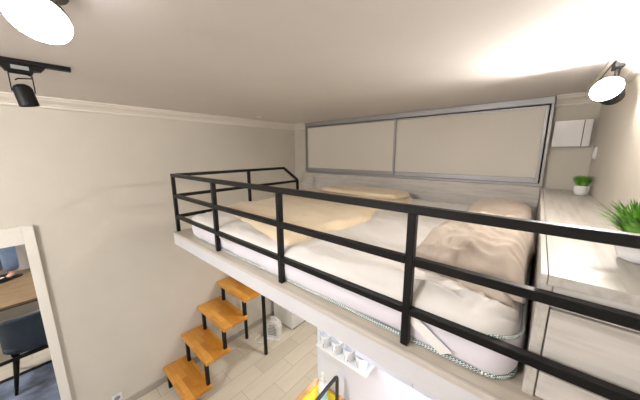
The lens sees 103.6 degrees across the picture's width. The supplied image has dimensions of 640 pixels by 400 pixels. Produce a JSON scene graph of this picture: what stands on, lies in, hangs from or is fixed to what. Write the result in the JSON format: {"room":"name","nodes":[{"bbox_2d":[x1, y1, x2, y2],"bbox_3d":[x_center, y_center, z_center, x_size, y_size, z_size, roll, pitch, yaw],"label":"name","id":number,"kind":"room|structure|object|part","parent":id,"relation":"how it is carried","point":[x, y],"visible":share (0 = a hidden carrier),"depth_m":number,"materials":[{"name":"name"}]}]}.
{"room":"studio apartment","nodes":[
{"label":"studio apartment","id":0,"kind":"room"},
{"bbox_2d":[0,105,295,399],"bbox_3d":[-2.340,0.721,2.082,0.100,3.015,6.040,9,14,40],"label":"wall","id":1,"kind":"structure","parent":0,"point":[94,190],"depth_m":2.45,"materials":[{"name":"paint"}]},
{"bbox_2d":[0,225,71,399],"bbox_3d":[-2.548,1.246,1.816,0.047,2.002,0.921,9,14,40],"label":"mirror","id":2,"kind":"object","parent":1,"relation":"attached to","point":[32,367],"visible":1,"depth_m":1.99,"materials":[{"name":"white paint"}]},
{"bbox_3d":[-2.553,0.329,1.643,0.047,0.135,0.797,9,14,40],"label":"frame","id":3,"kind":"part","parent":2,"relation":"part of","materials":[{"name":"white paint"}]},
{"bbox_2d":[111,391,122,399],"bbox_3d":[-2.061,2.012,2.558,0.014,0.082,0.084,9,14,40],"label":"wall outlet","id":4,"kind":"object","parent":1,"relation":"attached to","point":[118,396],"visible":1,"depth_m":2.56,"materials":[{"name":"white plastic"}]},
{"bbox_2d":[0,92,293,129],"bbox_3d":[-2.271,-0.710,1.746,0.100,0.080,5.840,9,14,40],"label":"trim","id":5,"kind":"structure","parent":1,"relation":"attached to","point":[6,98],"depth_m":2.35,"materials":[{"name":"paint"}]},
{"bbox_2d":[125,311,273,399],"bbox_3d":[-2.289,2.172,2.318,0.014,0.075,5.840,9,14,40],"label":"baseboard","id":6,"kind":"structure","parent":1,"relation":"attached to","point":[162,380],"depth_m":2.90,"materials":[{"name":"beige"}]},
{"bbox_2d":[137,319,317,399],"bbox_3d":[-1.053,2.449,1.288,3.475,0.100,6.040,9,14,40],"label":"floor","id":7,"kind":"structure","parent":0,"point":[290,365],"depth_m":3.06,"materials":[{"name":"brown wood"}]},
{"bbox_2d":[163,276,267,399],"bbox_3d":[-1.155,1.454,3.034,0.640,1.210,1.210,9,14,40],"label":"staircase","id":8,"kind":"structure","parent":7,"relation":"on","point":[189,381],"depth_m":2.88,"materials":[{"name":"brown wood"}]},
{"bbox_3d":[-1.685,2.036,2.824,0.034,0.150,0.034,9,14,40],"label":"leg","id":9,"kind":"part","parent":8,"relation":"part of","materials":[{"name":"black metal"}]},
{"bbox_3d":[-1.542,1.768,2.943,0.034,0.249,0.034,9,14,40],"label":"leg","id":10,"kind":"part","parent":8,"relation":"part of","materials":[{"name":"black metal"}]},
{"bbox_3d":[-1.403,1.464,3.051,0.034,0.224,0.034,9,14,40],"label":"leg","id":11,"kind":"part","parent":8,"relation":"part of","materials":[{"name":"black metal"}]},
{"bbox_3d":[-1.182,1.824,2.638,0.034,0.249,0.034,9,14,40],"label":"leg","id":12,"kind":"part","parent":8,"relation":"part of","materials":[{"name":"black metal"}]},
{"bbox_3d":[-1.232,1.189,3.204,0.034,0.177,0.034,9,14,40],"label":"leg","id":13,"kind":"part","parent":8,"relation":"part of","materials":[{"name":"black metal"}]},
{"bbox_3d":[-1.043,1.520,2.746,0.034,0.224,0.034,9,14,40],"label":"leg","id":14,"kind":"part","parent":8,"relation":"part of","materials":[{"name":"black metal"}]},
{"bbox_3d":[-0.872,1.245,2.899,0.034,0.177,0.034,9,14,40],"label":"leg","id":15,"kind":"part","parent":8,"relation":"part of","materials":[{"name":"black metal"}]},
{"bbox_3d":[-1.041,1.392,3.466,0.034,1.170,0.034,9,14,40],"label":"leg","id":16,"kind":"part","parent":8,"relation":"part of","materials":[{"name":"black metal"}]},
{"bbox_3d":[-0.708,1.444,3.183,0.034,1.170,0.034,9,14,40],"label":"leg","id":17,"kind":"part","parent":8,"relation":"part of","materials":[{"name":"black metal"}]},
{"bbox_2d":[255,316,282,342],"bbox_3d":[-0.727,1.799,3.564,0.392,0.330,0.209,-1,11,-6],"label":"heater","id":18,"kind":"object","parent":7,"relation":"on","point":[274,326],"visible":0.91,"depth_m":3.53,"materials":[{"name":"white plastic"}]},
{"bbox_2d":[268,325,275,335],"bbox_3d":[-0.671,1.821,3.518,0.124,0.154,0.005,2,11,12],"label":"grille","id":19,"kind":"object","parent":18,"relation":"attached to","point":[269,325],"depth_m":3.52,"materials":[{"name":"white plastic"}]},
{"bbox_2d":[274,302,304,329],"bbox_3d":[-0.378,1.454,3.981,0.418,0.850,0.585,9,14,40],"label":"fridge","id":20,"kind":"object","parent":7,"relation":"on","point":[286,317],"visible":0.23,"depth_m":3.78,"materials":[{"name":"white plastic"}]},
{"bbox_3d":[-0.561,1.480,3.770,0.418,0.820,0.025,9,14,40],"label":"door","id":21,"kind":"part","parent":20,"relation":"part of","materials":[{"name":"white metal"}]},
{"bbox_2d":[295,378,344,399],"bbox_3d":[0.302,1.926,1.329,1.393,0.900,0.619,9,14,40],"label":"countertop","id":22,"kind":"structure","parent":7,"relation":"on","point":[315,382],"depth_m":1.81,"materials":[{"name":"brown wood"}]},
{"bbox_2d":[302,384,339,399],"bbox_3d":[-0.067,1.404,1.650,0.211,0.008,0.413,9,14,40],"label":"tray","id":23,"kind":"object","parent":22,"relation":"on","point":[313,394],"visible":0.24,"depth_m":1.78,"materials":[{"name":"yellow plastic"}]},
{"bbox_2d":[318,372,327,399],"bbox_3d":[0.020,1.276,1.714,0.068,0.226,0.068,9,14,40],"label":"soap bottle","id":24,"kind":"object","parent":23,"relation":"on","point":[322,384],"visible":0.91,"depth_m":1.69,"materials":[{"name":"white plastic"}]},
{"bbox_2d":[315,376,338,399],"bbox_3d":[0.059,1.293,1.578,0.104,0.254,0.277,9,14,40],"label":"faucet","id":25,"kind":"object","parent":22,"relation":"on","point":[335,379],"visible":1,"depth_m":1.62,"materials":[{"name":"grey metal"}]},
{"bbox_2d":[0,0,639,123],"bbox_3d":[-1.068,-0.612,0.711,3.475,0.100,6.040,9,14,40],"label":"ceiling","id":26,"kind":"structure","parent":0,"point":[282,61],"depth_m":1.09,"materials":[{"name":"paint"}]},
{"bbox_2d":[0,56,70,72],"bbox_3d":[-1.560,-0.600,0.985,0.840,0.020,0.034,-10,15,-43],"label":"ceiling track","id":27,"kind":"object","parent":26,"relation":"attached to","point":[2,58],"visible":1,"depth_m":1.18,"materials":[{"name":"black metal"}]},
{"bbox_2d":[0,61,44,106],"bbox_3d":[-1.386,-0.531,1.173,0.068,0.187,0.170,9,14,40],"label":"spotlight","id":28,"kind":"object","parent":27,"relation":"hanging from","point":[25,96],"visible":1,"depth_m":1.16,"materials":[{"name":"black plastic"}]},
{"bbox_3d":[-1.380,-0.572,1.169,0.010,0.040,0.058,9,14,40],"label":"cord","id":29,"kind":"part","parent":28,"relation":"part of","materials":[{"name":"black plastic"}]},
{"bbox_2d":[0,0,73,43],"bbox_3d":[-0.730,-0.488,0.652,0.132,0.124,0.132,9,14,40],"label":"spotlight","id":30,"kind":"object","parent":26,"relation":"attached to","point":[46,21],"visible":1,"depth_m":0.65,"materials":[{"name":"grey metal"}]},
{"bbox_3d":[-0.732,-0.548,0.667,0.096,0.012,0.096,9,14,40],"label":"ceiling plate","id":31,"kind":"part","parent":30,"relation":"part of","materials":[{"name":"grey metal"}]},
{"bbox_2d":[598,59,616,81],"bbox_3d":[1.515,-0.678,1.309,0.034,0.018,0.480,9,14,40],"label":"ceiling track","id":32,"kind":"object","parent":26,"relation":"attached to","point":[616,59],"visible":0.24,"depth_m":1.27,"materials":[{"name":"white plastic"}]},
{"bbox_2d":[589,60,625,104],"bbox_3d":[1.370,-0.543,1.168,0.144,0.190,0.109,-3,11,-13],"label":"spotlight","id":33,"kind":"object","parent":32,"relation":"attached to","point":[608,91],"visible":0.96,"depth_m":1.16,"materials":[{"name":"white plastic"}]},
{"bbox_3d":[1.390,-0.562,1.183,0.017,0.102,0.018,9,14,40],"label":"stem","id":34,"kind":"part","parent":33,"relation":"part of","materials":[{"name":"black plastic"}]},
{"bbox_2d":[317,328,429,399],"bbox_3d":[0.526,1.419,1.492,1.385,1.833,0.060,9,14,40],"label":"wall","id":35,"kind":"structure","parent":0,"point":[378,385],"depth_m":1.64,"materials":[{"name":"white paint"}]},
{"bbox_2d":[316,341,374,377],"bbox_3d":[0.155,0.976,1.613,0.383,0.048,0.116,9,14,40],"label":"shelf","id":36,"kind":"object","parent":35,"relation":"attached to","point":[352,365],"visible":0.24,"depth_m":1.55,"materials":[{"name":"white plastic"}]},
{"bbox_2d":[319,330,331,346],"bbox_3d":[0.041,0.931,1.685,0.090,0.086,0.100,-3,11,-12],"label":"cup","id":37,"kind":"object","parent":36,"relation":"on","point":[325,338],"visible":0.77,"depth_m":1.66,"materials":[{"name":"white ceramic"}]},
{"bbox_2d":[330,336,342,354],"bbox_3d":[0.113,0.942,1.624,0.090,0.086,0.100,-3,11,-12],"label":"cup","id":38,"kind":"object","parent":36,"relation":"on","point":[336,345],"visible":0.82,"depth_m":1.60,"materials":[{"name":"white ceramic"}]},
{"bbox_2d":[342,343,355,362],"bbox_3d":[0.184,0.953,1.564,0.090,0.086,0.100,-3,11,-12],"label":"cup","id":39,"kind":"object","parent":36,"relation":"on","point":[349,353],"visible":0.82,"depth_m":1.54,"materials":[{"name":"white ceramic"}]},
{"bbox_2d":[355,351,367,370],"bbox_3d":[0.254,0.964,1.504,0.090,0.086,0.100,-3,11,-12],"label":"cup","id":40,"kind":"object","parent":36,"relation":"on","point":[362,365],"visible":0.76,"depth_m":1.48,"materials":[{"name":"white ceramic"}]},
{"bbox_2d":[173,228,543,399],"bbox_3d":[0.420,0.320,2.093,2.575,0.105,2.109,9,14,40],"label":"platform","id":41,"kind":"object","parent":35,"relation":"on","point":[442,378],"visible":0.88,"depth_m":0.94,"materials":[{"name":"white paint"}]},
{"bbox_2d":[192,216,534,379],"bbox_3d":[0.330,0.203,2.028,2.121,0.150,1.844,9,14,40],"label":"mattress","id":42,"kind":"object","parent":41,"relation":"on","point":[481,360],"visible":0.26,"depth_m":0.90,"materials":[{"name":"white fabric"}]},
{"bbox_2d":[192,199,519,339],"bbox_3d":[0.315,0.126,1.994,2.069,0.140,1.787,9,14,40],"label":"sheet","id":43,"kind":"object","parent":42,"relation":"on","point":[446,298],"visible":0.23,"depth_m":1.06,"materials":[{"name":"white fabric"}]},
{"bbox_2d":[218,189,412,245],"bbox_3d":[-0.009,0.038,2.261,1.172,0.060,1.697,9,14,40],"label":"blanket","id":44,"kind":"object","parent":43,"relation":"on","point":[315,214],"visible":0.56,"depth_m":1.85,"materials":[{"name":"beige fabric"}]},
{"bbox_2d":[321,185,409,199],"bbox_3d":[0.469,-0.104,2.748,0.980,0.041,0.407,9,14,40],"label":"pillow","id":45,"kind":"object","parent":44,"relation":"on","point":[346,189],"visible":1,"depth_m":2.60,"materials":[{"name":"beige fabric"}]},
{"bbox_2d":[422,269,512,306],"bbox_3d":[0.551,0.262,0.960,0.315,0.048,0.284,9,14,40],"label":"pillow","id":46,"kind":"object","parent":43,"relation":"on","point":[503,298],"visible":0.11,"depth_m":0.81,"materials":[{"name":"beige fabric"}]},
{"bbox_2d":[415,211,537,303],"bbox_3d":[0.726,0.176,1.145,0.399,0.214,0.751,10,15,43],"label":"pillow","id":47,"kind":"object","parent":43,"relation":"on","point":[503,253],"visible":0.59,"depth_m":0.94,"materials":[{"name":"beige fabric"}]},
{"bbox_2d":[467,198,531,219],"bbox_3d":[1.262,0.081,1.784,0.386,0.152,0.726,8,13,37],"label":"pillow","id":48,"kind":"object","parent":43,"relation":"on","point":[504,207],"visible":0.39,"depth_m":1.66,"materials":[{"name":"beige fabric"}]},
{"bbox_2d":[170,167,639,399],"bbox_3d":[0.221,0.073,1.807,2.568,0.489,1.439,9,14,40],"label":"guard rail","id":49,"kind":"object","parent":41,"relation":"on","point":[605,389],"visible":0.94,"depth_m":0.78,"materials":[{"name":"black metal"}]},
{"bbox_3d":[-1.203,0.038,2.100,0.026,0.463,0.026,9,14,40],"label":"post","id":50,"kind":"part","parent":49,"relation":"part of","materials":[{"name":"black metal"}]},
{"bbox_3d":[-0.742,0.036,2.644,0.026,0.026,1.387,9,14,40],"label":"rail","id":51,"kind":"part","parent":49,"relation":"part of","materials":[{"name":"black metal"}]},
{"bbox_3d":[-0.690,0.117,1.665,0.026,0.463,0.026,9,14,40],"label":"post","id":52,"kind":"part","parent":49,"relation":"part of","materials":[{"name":"black metal"}]},
{"bbox_3d":[-0.808,-0.290,2.507,0.026,0.026,1.190,9,14,40],"label":"rail","id":53,"kind":"part","parent":49,"relation":"part of","materials":[{"name":"black metal"}]},
{"bbox_3d":[-0.743,-0.138,2.611,0.026,0.026,1.387,9,14,40],"label":"rail","id":54,"kind":"part","parent":49,"relation":"part of","materials":[{"name":"black metal"}]},
{"bbox_3d":[-0.735,-0.065,2.634,0.026,0.463,0.026,9,14,40],"label":"post","id":55,"kind":"part","parent":49,"relation":"part of","materials":[{"name":"black metal"}]},
{"bbox_3d":[-0.196,0.194,1.247,0.026,0.463,0.026,9,14,40],"label":"post","id":56,"kind":"part","parent":49,"relation":"part of","materials":[{"name":"black metal"}]},
{"bbox_3d":[-0.241,-0.053,1.239,2.568,0.026,0.026,9,14,40],"label":"rail","id":57,"kind":"part","parent":49,"relation":"part of","materials":[{"name":"black metal"}]},
{"bbox_3d":[-0.231,0.114,1.262,2.542,0.026,0.026,9,14,40],"label":"rail","id":58,"kind":"part","parent":49,"relation":"part of","materials":[{"name":"black metal"}]},
{"bbox_3d":[0.293,0.270,0.832,0.026,0.463,0.026,9,14,40],"label":"post","id":59,"kind":"part","parent":49,"relation":"part of","materials":[{"name":"black metal"}]},
{"bbox_2d":[300,172,539,218],"bbox_3d":[0.767,-0.089,2.982,2.754,0.364,0.065,9,14,40],"label":"board","id":60,"kind":"object","parent":41,"relation":"on","point":[455,192],"visible":0.54,"depth_m":2.57,"materials":[{"name":"grey wood"}]},
{"bbox_2d":[522,188,639,399],"bbox_3d":[1.291,0.230,1.307,0.262,0.353,1.964,9,14,40],"label":"drawer unit","id":61,"kind":"object","parent":41,"relation":"on","point":[589,271],"visible":0.75,"depth_m":0.63,"materials":[{"name":"grey wood"}]},
{"bbox_3d":[1.204,0.229,1.386,0.024,0.326,1.960,9,14,40],"label":"panel","id":62,"kind":"part","parent":61,"relation":"part of","materials":[{"name":"grey wood"}]},
{"bbox_3d":[0.673,0.502,0.604,0.233,0.075,0.022,9,14,40],"label":"drawer","id":63,"kind":"part","parent":61,"relation":"part of","materials":[{"name":"grey wood"}]},
{"bbox_2d":[572,175,592,195],"bbox_3d":[1.799,-0.102,1.730,0.112,0.138,0.130,9,14,40],"label":"potted plant","id":64,"kind":"object","parent":61,"relation":"on","point":[581,188],"visible":1,"depth_m":1.71,"materials":[{"name":"green plant"}]},
{"bbox_3d":[1.803,-0.067,1.739,0.084,0.066,0.084,9,14,40],"label":"pot","id":65,"kind":"part","parent":64,"relation":"part of","materials":[{"name":"white ceramic"}]},
{"bbox_3d":[0.673,0.373,0.580,0.233,0.178,0.022,9,14,40],"label":"drawer","id":66,"kind":"part","parent":61,"relation":"part of","materials":[{"name":"grey wood"}]},
{"bbox_3d":[0.671,0.252,0.558,0.235,0.058,0.022,9,14,40],"label":"rail","id":67,"kind":"part","parent":61,"relation":"part of","materials":[{"name":"grey wood"}]},
{"bbox_2d":[590,197,639,264],"bbox_3d":[0.847,0.082,0.683,0.171,0.174,0.235,9,14,40],"label":"potted plant","id":68,"kind":"object","parent":61,"relation":"on","point":[629,221],"visible":0.71,"depth_m":0.68,"materials":[{"name":"green plant"}]},
{"bbox_3d":[0.873,0.134,0.685,0.101,0.070,0.101,9,14,40],"label":"pot","id":69,"kind":"part","parent":68,"relation":"part of","materials":[{"name":"white ceramic"}]},
{"bbox_2d":[356,351,439,399],"bbox_3d":[0.601,0.694,1.064,0.888,0.248,0.269,9,14,40],"label":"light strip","id":70,"kind":"object","parent":35,"relation":"attached to","point":[419,390],"visible":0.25,"depth_m":1.12,"materials":[{"name":"white"}]},
{"bbox_3d":[0.293,0.677,1.161,0.288,0.245,0.016,9,14,40],"label":"door","id":71,"kind":"part","parent":70,"relation":"part of","materials":[{"name":"white"}]},
{"bbox_3d":[0.517,0.711,0.972,0.297,0.245,0.016,9,14,40],"label":"door","id":72,"kind":"part","parent":70,"relation":"part of","materials":[{"name":"white"}]},
{"bbox_2d":[294,97,600,219],"bbox_3d":[0.877,0.492,3.210,3.275,3.015,0.100,9,14,40],"label":"wall","id":73,"kind":"structure","parent":0,"point":[562,163],"depth_m":2.03,"materials":[{"name":"paint"}]},
{"bbox_2d":[294,123,304,129],"bbox_3d":[-0.321,-1.110,3.816,0.305,0.080,0.100,9,14,40],"label":"trim","id":74,"kind":"structure","parent":73,"relation":"attached to","point":[301,126],"depth_m":3.80,"materials":[{"name":"paint"}]},
{"bbox_2d":[305,96,555,186],"bbox_3d":[0.832,-0.625,2.917,2.714,0.710,0.072,9,14,40],"label":"window","id":75,"kind":"structure","parent":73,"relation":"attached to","point":[506,142],"depth_m":2.54,"materials":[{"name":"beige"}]},
{"bbox_3d":[-0.197,-0.765,3.777,0.018,0.638,0.046,9,14,40],"label":"frame","id":76,"kind":"part","parent":75,"relation":"part of","materials":[{"name":"silver metal"}]},
{"bbox_3d":[0.335,-0.694,3.312,1.342,0.572,0.008,9,14,40],"label":"sliding door","id":77,"kind":"part","parent":75,"relation":"part of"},
{"bbox_3d":[0.334,-0.677,3.314,1.382,0.629,0.018,9,14,40],"label":"door frame","id":78,"kind":"part","parent":75,"relation":"part of","materials":[{"name":"silver metal"}]},
{"bbox_3d":[1.340,-0.543,2.486,1.273,0.572,0.008,9,14,40],"label":"sliding door","id":79,"kind":"part","parent":75,"relation":"part of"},
{"bbox_3d":[1.339,-0.526,2.488,1.313,0.629,0.018,9,14,40],"label":"door frame","id":80,"kind":"part","parent":75,"relation":"part of","materials":[{"name":"silver metal"}]},
{"bbox_3d":[1.846,-0.449,2.047,0.018,0.638,0.046,9,14,40],"label":"frame","id":81,"kind":"part","parent":75,"relation":"part of","materials":[{"name":"silver metal"}]},
{"bbox_2d":[551,119,593,146],"bbox_3d":[1.956,-0.516,1.958,0.212,0.199,0.064,9,14,40],"label":"wall box","id":82,"kind":"object","parent":73,"relation":"attached to","point":[569,133],"visible":1,"depth_m":1.93,"materials":[{"name":"white plastic"}]},
{"bbox_2d":[555,92,600,107],"bbox_3d":[1.950,-0.759,1.893,0.252,0.080,0.100,9,14,40],"label":"trim","id":83,"kind":"structure","parent":73,"relation":"attached to","point":[573,99],"depth_m":1.91,"materials":[{"name":"paint"}]},
{"bbox_2d":[588,74,639,217],"bbox_3d":[0.218,1.116,-0.084,0.100,3.015,6.040,9,14,40],"label":"wall","id":84,"kind":"structure","parent":0,"point":[614,172],"depth_m":1.28,"materials":[{"name":"paint"}]},
{"bbox_2d":[591,147,597,158],"bbox_3d":[1.956,-0.336,1.795,0.018,0.085,0.080,9,14,40],"label":"light switch","id":85,"kind":"object","parent":84,"relation":"attached to","point":[594,151],"visible":1,"depth_m":1.77,"materials":[{"name":"white plastic"}]},
{"bbox_2d":[586,22,639,95],"bbox_3d":[0.135,-0.338,-0.291,0.100,0.080,5.840,9,14,40],"label":"trim","id":86,"kind":"structure","parent":84,"relation":"attached to","point":[628,53],"depth_m":1.10,"materials":[{"name":"paint"}]}
]}

